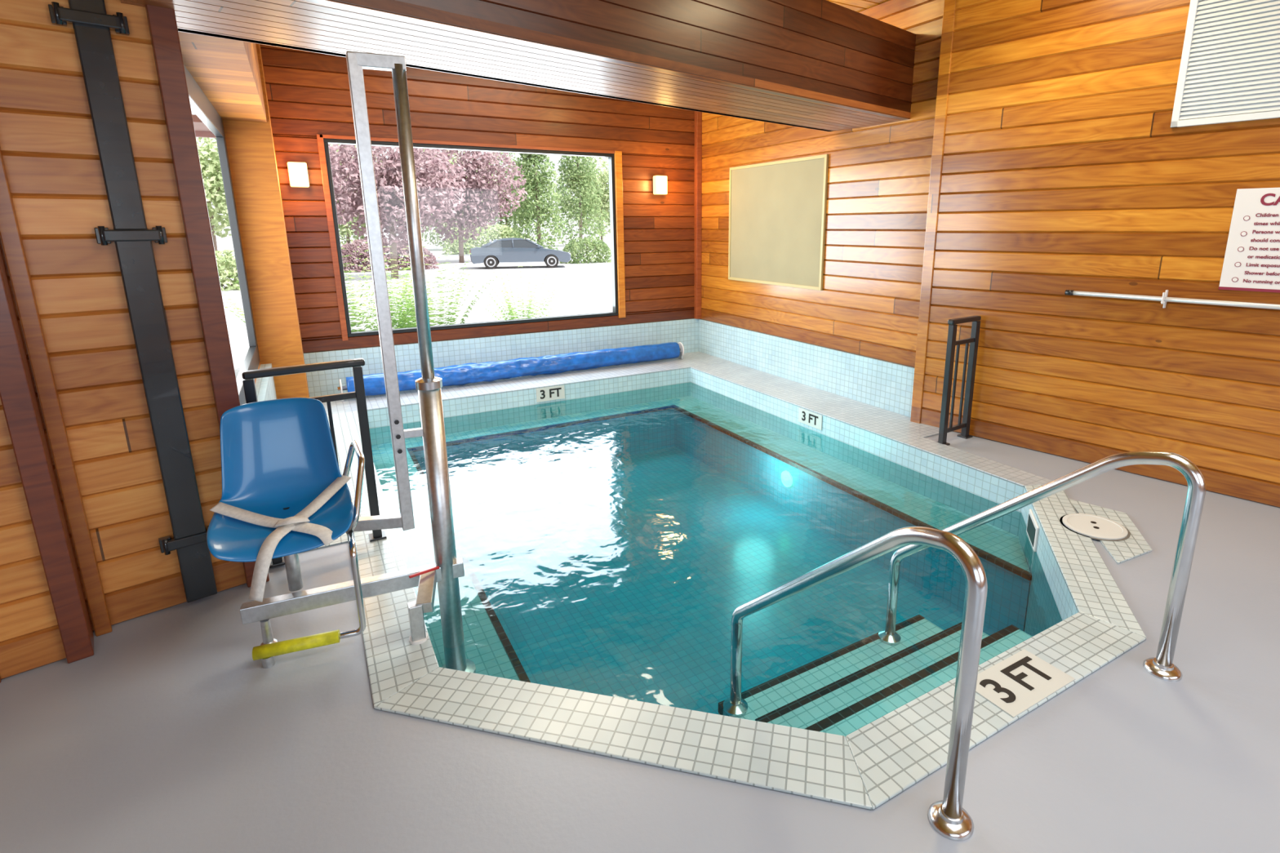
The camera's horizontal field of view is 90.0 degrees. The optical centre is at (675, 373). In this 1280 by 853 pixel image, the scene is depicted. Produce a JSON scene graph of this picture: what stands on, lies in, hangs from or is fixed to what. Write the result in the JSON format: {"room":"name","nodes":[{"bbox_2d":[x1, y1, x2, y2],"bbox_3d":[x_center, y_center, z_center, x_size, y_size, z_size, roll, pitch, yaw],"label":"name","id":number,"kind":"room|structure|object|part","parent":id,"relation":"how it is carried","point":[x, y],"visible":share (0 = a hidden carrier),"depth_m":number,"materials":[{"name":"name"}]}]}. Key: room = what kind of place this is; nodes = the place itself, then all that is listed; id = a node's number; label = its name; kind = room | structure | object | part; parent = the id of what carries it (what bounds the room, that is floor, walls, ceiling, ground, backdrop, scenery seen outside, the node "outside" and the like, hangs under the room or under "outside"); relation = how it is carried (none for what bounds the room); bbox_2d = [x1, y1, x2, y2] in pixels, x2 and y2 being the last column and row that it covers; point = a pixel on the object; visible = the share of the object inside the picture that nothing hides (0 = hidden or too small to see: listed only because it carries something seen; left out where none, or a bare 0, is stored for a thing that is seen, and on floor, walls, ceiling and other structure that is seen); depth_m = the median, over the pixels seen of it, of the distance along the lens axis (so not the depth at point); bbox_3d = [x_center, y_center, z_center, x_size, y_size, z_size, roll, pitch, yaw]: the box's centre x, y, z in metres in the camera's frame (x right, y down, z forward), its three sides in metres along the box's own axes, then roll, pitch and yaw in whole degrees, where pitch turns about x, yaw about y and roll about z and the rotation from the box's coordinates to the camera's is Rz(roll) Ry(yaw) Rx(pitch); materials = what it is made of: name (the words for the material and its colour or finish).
{"room":"indoor swimming pool","nodes":[
{"label":"indoor swimming pool","id":0,"kind":"room"},
{"bbox_2d":[0,398,66,679],"bbox_3d":[-3.526,-0.307,1.083,3.160,3.350,0.100,-12,17,-41],"label":"wall","id":1,"kind":"structure","parent":0,"point":[30,638],"depth_m":2.32,"materials":[{"name":"brown wood"}]},
{"bbox_2d":[0,248,93,663],"bbox_3d":[-2.327,-0.553,2.112,0.075,3.350,0.150,-12,17,-40],"label":"trim","id":2,"kind":"structure","parent":1,"relation":"attached to","point":[17,393],"depth_m":2.28,"materials":[{"name":"red wood"}]},
{"bbox_2d":[0,0,246,631],"bbox_3d":[-2.212,-0.629,2.434,0.660,3.350,0.100,-12,17,-41],"label":"wall","id":3,"kind":"structure","parent":0,"point":[48,145],"depth_m":2.46,"materials":[{"name":"brown wood"}]},
{"bbox_2d":[0,146,111,636],"bbox_3d":[-2.372,-0.588,2.261,0.050,3.350,0.145,-12,17,-41],"label":"trim","id":4,"kind":"structure","parent":3,"relation":"attached to","point":[11,237],"depth_m":2.37,"materials":[{"name":"brown wood"}]},
{"bbox_2d":[48,0,217,602],"bbox_3d":[-2.092,-0.567,2.451,0.210,3.180,0.054,-12,17,-41],"label":"bar","id":5,"kind":"object","parent":3,"relation":"attached to","point":[92,24],"visible":0.9,"depth_m":2.49,"materials":[{"name":"black paint"}]},
{"bbox_3d":[-2.168,-1.257,2.242,0.040,0.060,0.029,-12,17,-41],"label":"plate","id":6,"kind":"part","parent":5,"relation":"part of","materials":[{"name":"black paint"}]},
{"bbox_3d":[-2.163,-0.522,2.413,0.040,0.060,0.029,-12,17,-41],"label":"plate","id":7,"kind":"part","parent":5,"relation":"part of","materials":[{"name":"black paint"}]},
{"bbox_3d":[-2.041,-1.284,2.352,0.040,0.060,0.029,-12,17,-41],"label":"plate","id":8,"kind":"part","parent":5,"relation":"part of","materials":[{"name":"black paint"}]},
{"bbox_3d":[-2.037,-0.548,2.523,0.040,0.060,0.029,-12,17,-41],"label":"plate","id":9,"kind":"part","parent":5,"relation":"part of","materials":[{"name":"black paint"}]},
{"bbox_3d":[-2.156,0.720,2.701,0.040,0.060,0.029,-12,17,-41],"label":"plate","id":10,"kind":"part","parent":5,"relation":"part of","materials":[{"name":"black paint"}]},
{"bbox_2d":[145,4,269,587],"bbox_3d":[-1.974,-0.672,2.613,0.085,3.350,0.135,-12,17,-41],"label":"trim","id":11,"kind":"structure","parent":3,"relation":"attached to","point":[162,21],"depth_m":2.56,"materials":[{"name":"red wood"}]},
{"bbox_2d":[177,31,266,122],"bbox_3d":[-2.691,-2.174,3.726,0.300,0.920,3.020,-8,15,-29],"label":"ceiling","id":12,"kind":"structure","parent":3,"relation":"attached to","point":[227,71],"depth_m":3.61,"materials":[{"name":"brown wood"}]},
{"bbox_2d":[260,44,694,353],"bbox_3d":[-1.783,-1.862,6.759,4.900,2.910,0.100,-8,15,-29],"label":"wall","id":13,"kind":"structure","parent":0,"point":[308,95],"depth_m":6.51,"materials":[{"name":"brown wood"}]},
{"bbox_2d":[222,43,309,399],"bbox_3d":[-3.551,-1.331,5.490,0.320,3.350,0.495,-8,15,-29],"label":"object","id":14,"kind":"structure","parent":13,"relation":"attached to","point":[251,149],"depth_m":5.34,"materials":[{"name":"brown wood"}]},
{"bbox_2d":[255,363,276,401],"bbox_3d":[-2.920,0.382,4.489,0.120,0.460,3.450,-8,15,-29],"label":"trim","id":15,"kind":"structure","parent":13,"relation":"attached to","point":[265,386],"depth_m":4.87,"materials":[{"name":"tile"}]},
{"bbox_2d":[287,161,309,186],"bbox_3d":[-3.374,-1.779,5.714,0.150,0.210,0.108,-8,15,-29],"label":"wall sconce","id":16,"kind":"object","parent":13,"relation":"attached to","point":[297,171],"visible":1,"depth_m":5.67,"materials":[{"name":"glass"}]},
{"bbox_2d":[316,133,351,341],"bbox_3d":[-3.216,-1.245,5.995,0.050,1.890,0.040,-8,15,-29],"label":"window frame","id":17,"kind":"structure","parent":13,"relation":"attached to","point":[320,139],"depth_m":5.97,"materials":[{"name":"red wood"}]},
{"bbox_2d":[191,114,600,157],"bbox_3d":[-1.993,-2.574,7.064,8.000,0.160,0.680,-8,15,-29],"label":"roof eave","id":18,"kind":"object","parent":13,"relation":"attached to","point":[201,130],"visible":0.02,"depth_m":6.00,"materials":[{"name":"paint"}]},
{"bbox_2d":[320,133,614,157],"bbox_3d":[-1.978,-2.312,6.523,2.920,0.065,0.110,-8,15,-29],"label":"window frame","id":19,"kind":"structure","parent":13,"relation":"in","point":[331,139],"depth_m":6.46,"materials":[{"name":"red wood"}]},
{"bbox_2d":[347,311,617,337],"bbox_3d":[-1.959,-0.553,6.949,2.890,0.035,0.090,-8,15,-29],"label":"frame","id":20,"kind":"object","parent":13,"relation":"attached to","point":[607,313],"visible":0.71,"depth_m":6.89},
{"bbox_2d":[303,318,698,397],"bbox_3d":[-1.769,-0.227,7.121,4.730,0.440,0.095,-8,15,-29],"label":"trim","id":21,"kind":"structure","parent":13,"relation":"attached to","point":[686,331],"depth_m":7.00,"materials":[{"name":"tile"}]},
{"bbox_2d":[608,156,617,312],"bbox_3d":[-0.727,-1.595,7.437,0.035,1.760,0.090,-8,15,-29],"label":"frame","id":22,"kind":"object","parent":13,"relation":"attached to","point":[611,160],"visible":1,"depth_m":7.41,"materials":[{"name":"metal"}]},
{"bbox_2d":[613,151,626,318],"bbox_3d":[-0.651,-1.593,7.426,0.085,1.890,0.045,-8,15,-29],"label":"window frame","id":23,"kind":"structure","parent":13,"relation":"attached to","point":[618,154],"depth_m":7.40,"materials":[{"name":"brown wood"}]},
{"bbox_2d":[652,175,666,194],"bbox_3d":[-0.189,-2.212,7.495,0.150,0.210,0.108,-8,15,-29],"label":"wall sconce","id":24,"kind":"object","parent":13,"relation":"attached to","point":[659,182],"visible":1,"depth_m":7.45,"materials":[{"name":"glass"}]},
{"bbox_2d":[177,28,833,131],"bbox_3d":[-0.422,-2.091,4.063,4.860,0.620,0.061,-12,17,-41],"label":"beam","id":25,"kind":"structure","parent":0,"point":[189,31],"depth_m":3.62,"materials":[{"name":"brown wood"}]},
{"bbox_2d":[120,0,910,131],"bbox_3d":[-0.163,-1.750,3.849,4.860,0.050,0.830,-12,17,-41],"label":"soffit","id":26,"kind":"structure","parent":0,"point":[310,25],"depth_m":3.12,"materials":[{"name":"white wood"}]},
{"bbox_2d":[302,0,915,119],"bbox_3d":[0.093,-1.965,3.505,4.860,0.620,0.061,-12,17,-41],"label":"beam","id":27,"kind":"structure","parent":0,"point":[825,46],"depth_m":3.71,"materials":[{"name":"brown wood"}]},
{"bbox_2d":[0,368,1279,852],"bbox_3d":[-0.283,1.037,2.615,11.000,0.001,9.900,-8,15,-29],"label":"floor","id":28,"kind":"structure","parent":0,"point":[171,737],"depth_m":1.97,"materials":[{"name":"paint"}]},
{"bbox_2d":[305,351,1151,809],"bbox_3d":[-0.242,0.945,4.748,4.640,0.812,5.900,-8,15,-29],"label":"swimming pool","id":29,"kind":"object","parent":28,"relation":"in","point":[611,534],"visible":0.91,"depth_m":4.12,"materials":[{"name":"white tile"}]},
{"bbox_2d":[241,358,386,568],"bbox_3d":[-1.757,0.424,3.131,0.535,0.958,0.086,-9,16,-33],"label":"guard railing","id":30,"kind":"object","parent":29,"relation":"on","point":[248,376],"visible":0.54,"depth_m":3.14,"materials":[{"name":"black metal"}]},
{"bbox_3d":[-1.942,0.472,3.011,0.042,0.920,0.042,-8,15,-29],"label":"post","id":31,"kind":"part","parent":30,"relation":"part of","materials":[{"name":"black metal"}]},
{"bbox_3d":[-1.759,0.131,3.063,0.492,0.030,0.025,-9,16,-33],"label":"rail","id":32,"kind":"part","parent":30,"relation":"part of","materials":[{"name":"black metal"}]},
{"bbox_3d":[-1.572,0.412,3.260,0.042,0.920,0.042,-8,15,-29],"label":"post","id":33,"kind":"part","parent":30,"relation":"part of","materials":[{"name":"black metal"}]},
{"bbox_2d":[206,50,475,673],"bbox_3d":[-1.344,0.123,2.474,0.871,2.516,0.662,-8,15,-29],"label":"lift","id":34,"kind":"object","parent":29,"relation":"on","point":[286,494],"visible":0.99,"depth_m":2.51,"materials":[{"name":"metal"}]},
{"bbox_3d":[-1.540,0.724,2.559,0.049,0.293,0.069,-8,15,-29],"label":"seat stem","id":35,"kind":"part","parent":34,"relation":"part of","materials":[{"name":"metal"}]},
{"bbox_3d":[-1.049,-1.095,2.243,0.186,0.045,0.045,-6,14,-23],"label":"arm","id":36,"kind":"part","parent":34,"relation":"part of","materials":[{"name":"metal"}]},
{"bbox_3d":[-1.231,0.606,2.596,0.297,0.045,0.045,-3,13,-10],"label":"seat arm","id":37,"kind":"part","parent":34,"relation":"part of","materials":[{"name":"metal"}]},
{"bbox_3d":[-1.017,0.972,2.510,0.050,0.157,0.050,-8,15,-29],"label":"leg","id":38,"kind":"part","parent":34,"relation":"part of","materials":[{"name":"metal"}]},
{"bbox_3d":[-1.028,0.811,2.614,0.124,0.010,0.012,-9,15,-43],"label":"red lever","id":39,"kind":"part","parent":34,"relation":"part of","materials":[{"name":"paint"}]},
{"bbox_2d":[371,442,519,680],"bbox_3d":[-1.612,1.051,4.047,0.360,0.001,4.260,-8,15,-29],"label":"shelf","id":40,"kind":"object","parent":29,"relation":"attached to","point":[483,646],"depth_m":3.50,"materials":[{"name":"tile"}]},
{"bbox_2d":[337,342,684,401],"bbox_3d":[-1.552,-0.078,6.902,3.740,0.226,0.226,-8,15,-29],"label":"cover","id":41,"kind":"object","parent":29,"relation":"on","point":[467,373],"visible":0.84,"depth_m":6.80,"materials":[{"name":"blue plastic"}]},
{"bbox_2d":[404,400,671,448],"bbox_3d":[-1.268,0.483,6.481,2.730,0.001,0.270,-8,15,-29],"label":"shelf","id":42,"kind":"object","parent":29,"relation":"attached to","point":[593,414],"depth_m":6.45,"materials":[{"name":"teal tile"}]},
{"bbox_2d":[535,385,564,402],"bbox_3d":[-1.286,0.204,6.558,0.300,0.140,0.009,-8,15,-29],"label":"depth marker","id":43,"kind":"object","parent":29,"relation":"attached to","point":[555,393],"visible":1,"depth_m":6.55,"materials":[{"name":"tile"}]},
{"bbox_2d":[413,408,1030,632],"bbox_3d":[-0.189,1.130,4.709,2.730,0.470,4.050,-8,15,-29],"label":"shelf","id":44,"kind":"object","parent":29,"relation":"attached to","point":[646,520],"depth_m":4.92,"materials":[{"name":"liquid"}]},
{"bbox_2d":[780,470,792,487],"bbox_3d":[0.931,0.892,5.417,0.035,0.140,0.140,-8,15,-29],"label":"pool light","id":45,"kind":"object","parent":29,"relation":"attached to","point":[786,476],"depth_m":5.40,"materials":[{"name":"white glass"}]},
{"bbox_2d":[798,407,822,430],"bbox_3d":[1.183,0.397,5.641,0.009,0.130,0.300,-8,15,-29],"label":"depth marker","id":46,"kind":"object","parent":29,"relation":"attached to","point":[806,417],"visible":1,"depth_m":5.63,"materials":[{"name":"tile"}]},
{"bbox_2d":[663,395,1030,572],"bbox_3d":[1.085,0.692,5.521,0.370,0.001,4.320,-8,15,-29],"label":"shelf","id":47,"kind":"object","parent":29,"relation":"attached to","point":[1002,544],"depth_m":4.88,"materials":[{"name":"teal tile"}]},
{"bbox_2d":[723,526,987,841],"bbox_3d":[0.506,0.958,2.203,0.116,1.310,1.225,-7,15,-26],"label":"pool handrail","id":48,"kind":"object","parent":29,"relation":"on","point":[948,817],"visible":1,"depth_m":1.71,"materials":[{"name":"silver metal"}]},
{"bbox_2d":[936,315,981,445],"bbox_3d":[2.100,0.048,4.736,0.386,0.938,0.086,-9,16,-34],"label":"guard railing","id":49,"kind":"object","parent":29,"relation":"on","point":[973,340],"visible":1,"depth_m":4.72,"materials":[{"name":"black metal"}]},
{"bbox_3d":[1.978,0.086,4.657,0.042,0.900,0.042,-8,15,-29],"label":"post","id":50,"kind":"part","parent":49,"relation":"part of","materials":[{"name":"black metal"}]},
{"bbox_3d":[2.102,0.407,4.820,0.341,0.030,0.025,-9,16,-34],"label":"rail","id":51,"kind":"part","parent":49,"relation":"part of","materials":[{"name":"black metal"}]},
{"bbox_3d":[2.098,-0.236,4.670,0.341,0.030,0.025,-9,16,-34],"label":"rail","id":52,"kind":"part","parent":49,"relation":"part of","materials":[{"name":"black metal"}]},
{"bbox_3d":[2.223,0.046,4.824,0.042,0.900,0.042,-8,15,-29],"label":"post","id":53,"kind":"part","parent":49,"relation":"part of","materials":[{"name":"black metal"}]},
{"bbox_2d":[975,648,1075,718],"bbox_3d":[1.220,1.093,2.272,0.360,0.009,0.190,-8,15,-29],"label":"depth marker","id":54,"kind":"object","parent":29,"relation":"on","point":[1021,681],"visible":1,"depth_m":2.26,"materials":[{"name":"tile"}]},
{"bbox_3d":[2.029,0.888,3.637,0.014,0.150,0.260,4,14,19],"label":"skimmer frame","id":55,"kind":"part","parent":29,"relation":"part of","materials":[{"name":"white plastic"}]},
{"bbox_2d":[878,450,1206,681],"bbox_3d":[1.442,0.830,2.732,0.116,1.310,1.223,-10,16,-36],"label":"pool handrail","id":56,"kind":"object","parent":29,"relation":"on","point":[1162,667],"visible":1,"depth_m":2.31,"materials":[{"name":"silver metal"}]},
{"bbox_2d":[1059,513,1130,541],"bbox_3d":[2.244,0.816,3.428,0.320,0.012,0.320,-8,15,-29],"label":"lid","id":57,"kind":"object","parent":29,"relation":"on","point":[1094,526],"visible":1,"depth_m":3.41,"materials":[{"name":"plastic"}]},
{"bbox_2d":[700,0,944,367],"bbox_3d":[1.214,-1.790,6.390,0.100,2.920,3.620,-8,15,-29],"label":"wall","id":58,"kind":"structure","parent":0,"point":[868,304],"depth_m":5.73,"materials":[{"name":"brown wood"}]},
{"bbox_2d":[694,111,702,319],"bbox_3d":[0.271,-2.122,7.820,0.070,2.910,0.065,-8,15,-29],"label":"trim","id":59,"kind":"structure","parent":58,"relation":"attached to","point":[698,115],"depth_m":7.82,"materials":[{"name":"red wood"}]},
{"bbox_2d":[728,154,828,290],"bbox_3d":[1.008,-1.564,6.682,0.024,1.250,1.570,-8,15,-29],"label":"bulletin board","id":60,"kind":"object","parent":58,"relation":"attached to","point":[777,209],"visible":1,"depth_m":6.57,"materials":[{"name":"fabric"}]},
{"bbox_2d":[698,319,914,417],"bbox_3d":[1.213,-0.157,6.763,0.105,0.430,3.540,-8,15,-29],"label":"trim","id":61,"kind":"structure","parent":58,"relation":"attached to","point":[883,384],"depth_m":6.34,"materials":[{"name":"tile"}]},
{"bbox_2d":[827,0,888,12],"bbox_3d":[-0.191,-2.277,1.852,11.000,0.100,10.000,-8,15,-29],"label":"ceiling","id":62,"kind":"structure","parent":0,"point":[858,6],"depth_m":5.21,"materials":[{"name":"brown wood"}]},
{"bbox_2d":[920,0,1279,507],"bbox_3d":[4.046,-0.730,2.703,0.100,3.350,6.100,-12,17,-41],"label":"wall","id":63,"kind":"structure","parent":0,"point":[1064,166],"depth_m":4.11,"materials":[{"name":"brown wood"}]},
{"bbox_2d":[910,0,955,423],"bbox_3d":[1.987,-1.230,4.909,0.080,3.350,0.085,-12,17,-41],"label":"trim","id":64,"kind":"structure","parent":63,"relation":"attached to","point":[949,6],"depth_m":4.86,"materials":[{"name":"brown wood"}]},
{"bbox_2d":[1064,289,1279,309],"bbox_3d":[3.411,-0.341,3.388,0.089,0.110,2.415,-12,17,-41],"label":"pole","id":65,"kind":"object","parent":63,"relation":"attached to","point":[1164,299],"visible":1,"depth_m":3.84,"materials":[{"name":"metal"}]},
{"bbox_2d":[1170,0,1279,128],"bbox_3d":[3.244,-1.800,3.265,0.029,0.910,1.040,-12,17,-41],"label":"air vent","id":66,"kind":"object","parent":63,"relation":"in","point":[1229,71],"visible":1,"depth_m":3.51,"materials":[{"name":"white metal"}]},
{"bbox_3d":[2.908,-1.883,3.630,0.029,0.910,0.035,-12,17,-41],"label":"frame","id":67,"kind":"part","parent":66,"relation":"part of","materials":[{"name":"white metal"}]},
{"bbox_3d":[3.246,-1.374,3.364,0.029,0.035,1.040,-12,17,-41],"label":"frame","id":68,"kind":"part","parent":66,"relation":"part of","materials":[{"name":"white metal"}]},
{"bbox_2d":[1218,187,1279,292],"bbox_3d":[3.397,-0.700,3.367,0.010,0.560,0.760,-12,17,-41],"label":"caution sign","id":69,"kind":"object","parent":63,"relation":"attached to","point":[1251,261],"visible":1,"depth_m":3.56,"materials":[{"name":"white plastic"}]},
{"bbox_3d":[-2.962,-1.019,4.131,0.050,3.350,3.570,-8,15,-29],"label":"wall","id":70,"kind":"structure","parent":0,"visible":0},
{"bbox_2d":[183,64,225,138],"bbox_3d":[-2.922,-1.666,3.912,0.050,0.150,2.570,-8,15,-29],"label":"window","id":71,"kind":"structure","parent":70,"relation":"in","point":[200,104],"depth_m":3.96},
{"bbox_2d":[216,136,257,346],"bbox_3d":[-3.520,-1.033,5.136,0.050,1.630,0.150,-8,15,-29],"label":"frame","id":72,"kind":"object","parent":70,"relation":"attached to","point":[221,142],"visible":1,"depth_m":5.07,"materials":[{"name":"grey metal"}]},
{"bbox_2d":[235,343,260,405],"bbox_3d":[-2.912,0.068,4.315,0.050,0.150,2.570,-8,15,-29],"label":"frame","id":73,"kind":"object","parent":70,"relation":"attached to","point":[251,361],"visible":0.36,"depth_m":4.62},
{"label":"outside","id":74,"kind":"structure","parent":0,"visible":0},
{"bbox_2d":[216,234,613,378],"bbox_3d":[-23.671,-13.865,69.906,150.000,0.450,132.900,-8,15,-29],"label":"ground","id":75,"kind":"structure","parent":74,"point":[588,287],"depth_m":20.47,"materials":[{"name":"grey concrete"}]},
{"bbox_2d":[195,137,231,250],"bbox_3d":[-19.218,-7.135,25.957,6.200,6.390,3.883,-8,15,-29],"label":"maple tree","id":76,"kind":"object","parent":75,"relation":"on","point":[214,188],"visible":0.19,"depth_m":25.50,"materials":[{"name":"green plant"}]},
{"bbox_2d":[214,248,239,291],"bbox_3d":[-14.617,-3.366,20.789,4.483,1.412,1.822,-8,15,-29],"label":"hedge","id":77,"kind":"object","parent":75,"relation":"on","point":[226,262],"visible":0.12,"depth_m":20.42,"materials":[{"name":"green plant"}]},
{"bbox_2d":[222,272,246,329],"bbox_3d":[-5.199,-0.794,8.304,1.485,1.760,1.298,-8,15,-29],"label":"shrub","id":78,"kind":"object","parent":75,"relation":"on","point":[231,304],"visible":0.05,"depth_m":8.16,"materials":[{"name":"green plant"}]},
{"bbox_2d":[217,145,361,224],"bbox_3d":[-18.787,-8.777,31.807,7.083,6.936,4.375,-6,14,-24],"label":"tree","id":79,"kind":"object","parent":75,"relation":"on","point":[332,164],"visible":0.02,"depth_m":31.94,"materials":[{"name":"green plant"}]},
{"bbox_2d":[329,143,398,244],"bbox_3d":[-26.867,-14.344,51.644,10.192,8.896,6.761,-8,15,-29],"label":"maple tree","id":80,"kind":"object","parent":75,"relation":"on","point":[344,230],"visible":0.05,"depth_m":51.72,"materials":[{"name":"green plant"}]},
{"bbox_2d":[339,238,412,332],"bbox_3d":[-4.107,-0.780,8.056,1.517,1.832,1.319,-8,15,-29],"label":"shrub","id":81,"kind":"object","parent":75,"relation":"on","point":[361,322],"visible":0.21,"depth_m":8.11,"materials":[{"name":"green plant"}]},
{"bbox_2d":[341,236,439,272],"bbox_3d":[-13.434,-5.468,29.287,4.884,1.681,1.733,-8,15,-29],"label":"hedge","id":82,"kind":"object","parent":75,"relation":"on","point":[348,249],"visible":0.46,"depth_m":28.79,"materials":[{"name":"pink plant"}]},
{"bbox_2d":[343,246,439,330],"bbox_3d":[-3.941,-0.908,8.839,1.361,1.724,1.210,-8,15,-29],"label":"shrub","id":83,"kind":"object","parent":75,"relation":"on","point":[402,322],"visible":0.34,"depth_m":8.77,"materials":[{"name":"green plant"}]},
{"bbox_2d":[344,246,444,328],"bbox_3d":[-4.082,-1.044,9.476,1.402,1.703,1.315,-8,15,-29],"label":"shrub","id":84,"kind":"object","parent":75,"relation":"on","point":[407,268],"visible":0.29,"depth_m":9.40,"materials":[{"name":"green plant"}]},
{"bbox_2d":[328,143,466,279],"bbox_3d":[-10.807,-6.371,24.003,5.816,5.689,3.601,-8,15,-29],"label":"tree","id":85,"kind":"object","parent":75,"relation":"on","point":[391,202],"visible":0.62,"depth_m":23.62,"materials":[{"name":"pink plant"}]},
{"bbox_2d":[390,237,497,327],"bbox_3d":[-3.082,-0.903,8.577,1.315,1.824,1.584,-8,15,-29],"label":"shrub","id":86,"kind":"object","parent":75,"relation":"on","point":[441,315],"visible":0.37,"depth_m":8.48,"materials":[{"name":"green plant"}]},
{"bbox_2d":[395,148,498,249],"bbox_3d":[-19.495,-14.871,53.647,10.011,8.930,6.492,-8,15,-29],"label":"maple tree","id":87,"kind":"object","parent":75,"relation":"on","point":[431,235],"visible":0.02,"depth_m":53.71,"materials":[{"name":"green plant"}]},
{"bbox_2d":[385,146,528,262],"bbox_3d":[-11.852,-9.501,34.548,7.922,7.023,4.460,-7,15,-25],"label":"tree","id":88,"kind":"object","parent":75,"relation":"on","point":[478,202],"visible":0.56,"depth_m":34.32,"materials":[{"name":"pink plant"}]},
{"bbox_2d":[441,222,524,254],"bbox_3d":[-14.075,-10.019,47.402,6.609,2.459,2.312,-8,15,-29],"label":"hedge","id":89,"kind":"object","parent":75,"relation":"on","point":[491,234],"visible":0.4,"depth_m":46.66,"materials":[{"name":"green plant"}]},
{"bbox_2d":[472,265,564,319],"bbox_3d":[-2.325,-0.932,9.612,1.308,1.404,1.210,-8,15,-29],"label":"shrub","id":90,"kind":"object","parent":75,"relation":"on","point":[511,313],"visible":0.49,"depth_m":9.49,"materials":[{"name":"green plant"}]},
{"bbox_2d":[485,152,551,231],"bbox_3d":[-17.116,-17.516,63.865,10.274,9.428,6.358,-8,15,-29],"label":"maple tree","id":91,"kind":"object","parent":75,"relation":"on","point":[506,219],"visible":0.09,"depth_m":63.52,"materials":[{"name":"green plant"}]},
{"bbox_2d":[469,237,570,269],"bbox_3d":[-7.488,-5.870,30.930,4.645,1.435,2.000,-3,13,-13],"label":"car","id":92,"kind":"object","parent":75,"relation":"on","point":[504,250],"visible":1,"depth_m":30.06,"materials":[{"name":"paint"}]},
{"bbox_3d":[-7.824,-6.287,30.754,2.800,0.460,1.614,-3,13,-13],"label":"cabin glass","id":93,"kind":"part","parent":92,"relation":"part of","materials":[{"name":"glass"}]},
{"bbox_2d":[508,153,566,248],"bbox_3d":[-9.332,-12.431,42.476,3.940,9.110,3.950,-8,15,-29],"label":"tree","id":94,"kind":"object","parent":75,"relation":"on","point":[534,183],"visible":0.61,"depth_m":42.24,"materials":[{"name":"green plant"}]},
{"bbox_2d":[550,155,608,249],"bbox_3d":[-7.808,-14.612,51.233,4.775,9.377,4.857,-8,15,-29],"label":"tree","id":95,"kind":"object","parent":75,"relation":"on","point":[582,196],"visible":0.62,"depth_m":50.75,"materials":[{"name":"green plant"}]},
{"bbox_2d":[551,156,610,243],"bbox_3d":[-7.426,-17.066,62.664,10.024,8.980,5.895,-8,15,-29],"label":"maple tree","id":96,"kind":"object","parent":75,"relation":"on","point":[605,199],"visible":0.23,"depth_m":61.52,"materials":[{"name":"green plant"}]},
{"bbox_2d":[559,235,611,263],"bbox_3d":[-4.849,-6.708,34.670,3.081,1.487,2.088,-8,15,-29],"label":"hedge","id":97,"kind":"object","parent":75,"relation":"on","point":[596,243],"visible":0.91,"depth_m":34.27,"materials":[{"name":"green plant"}]}
]}

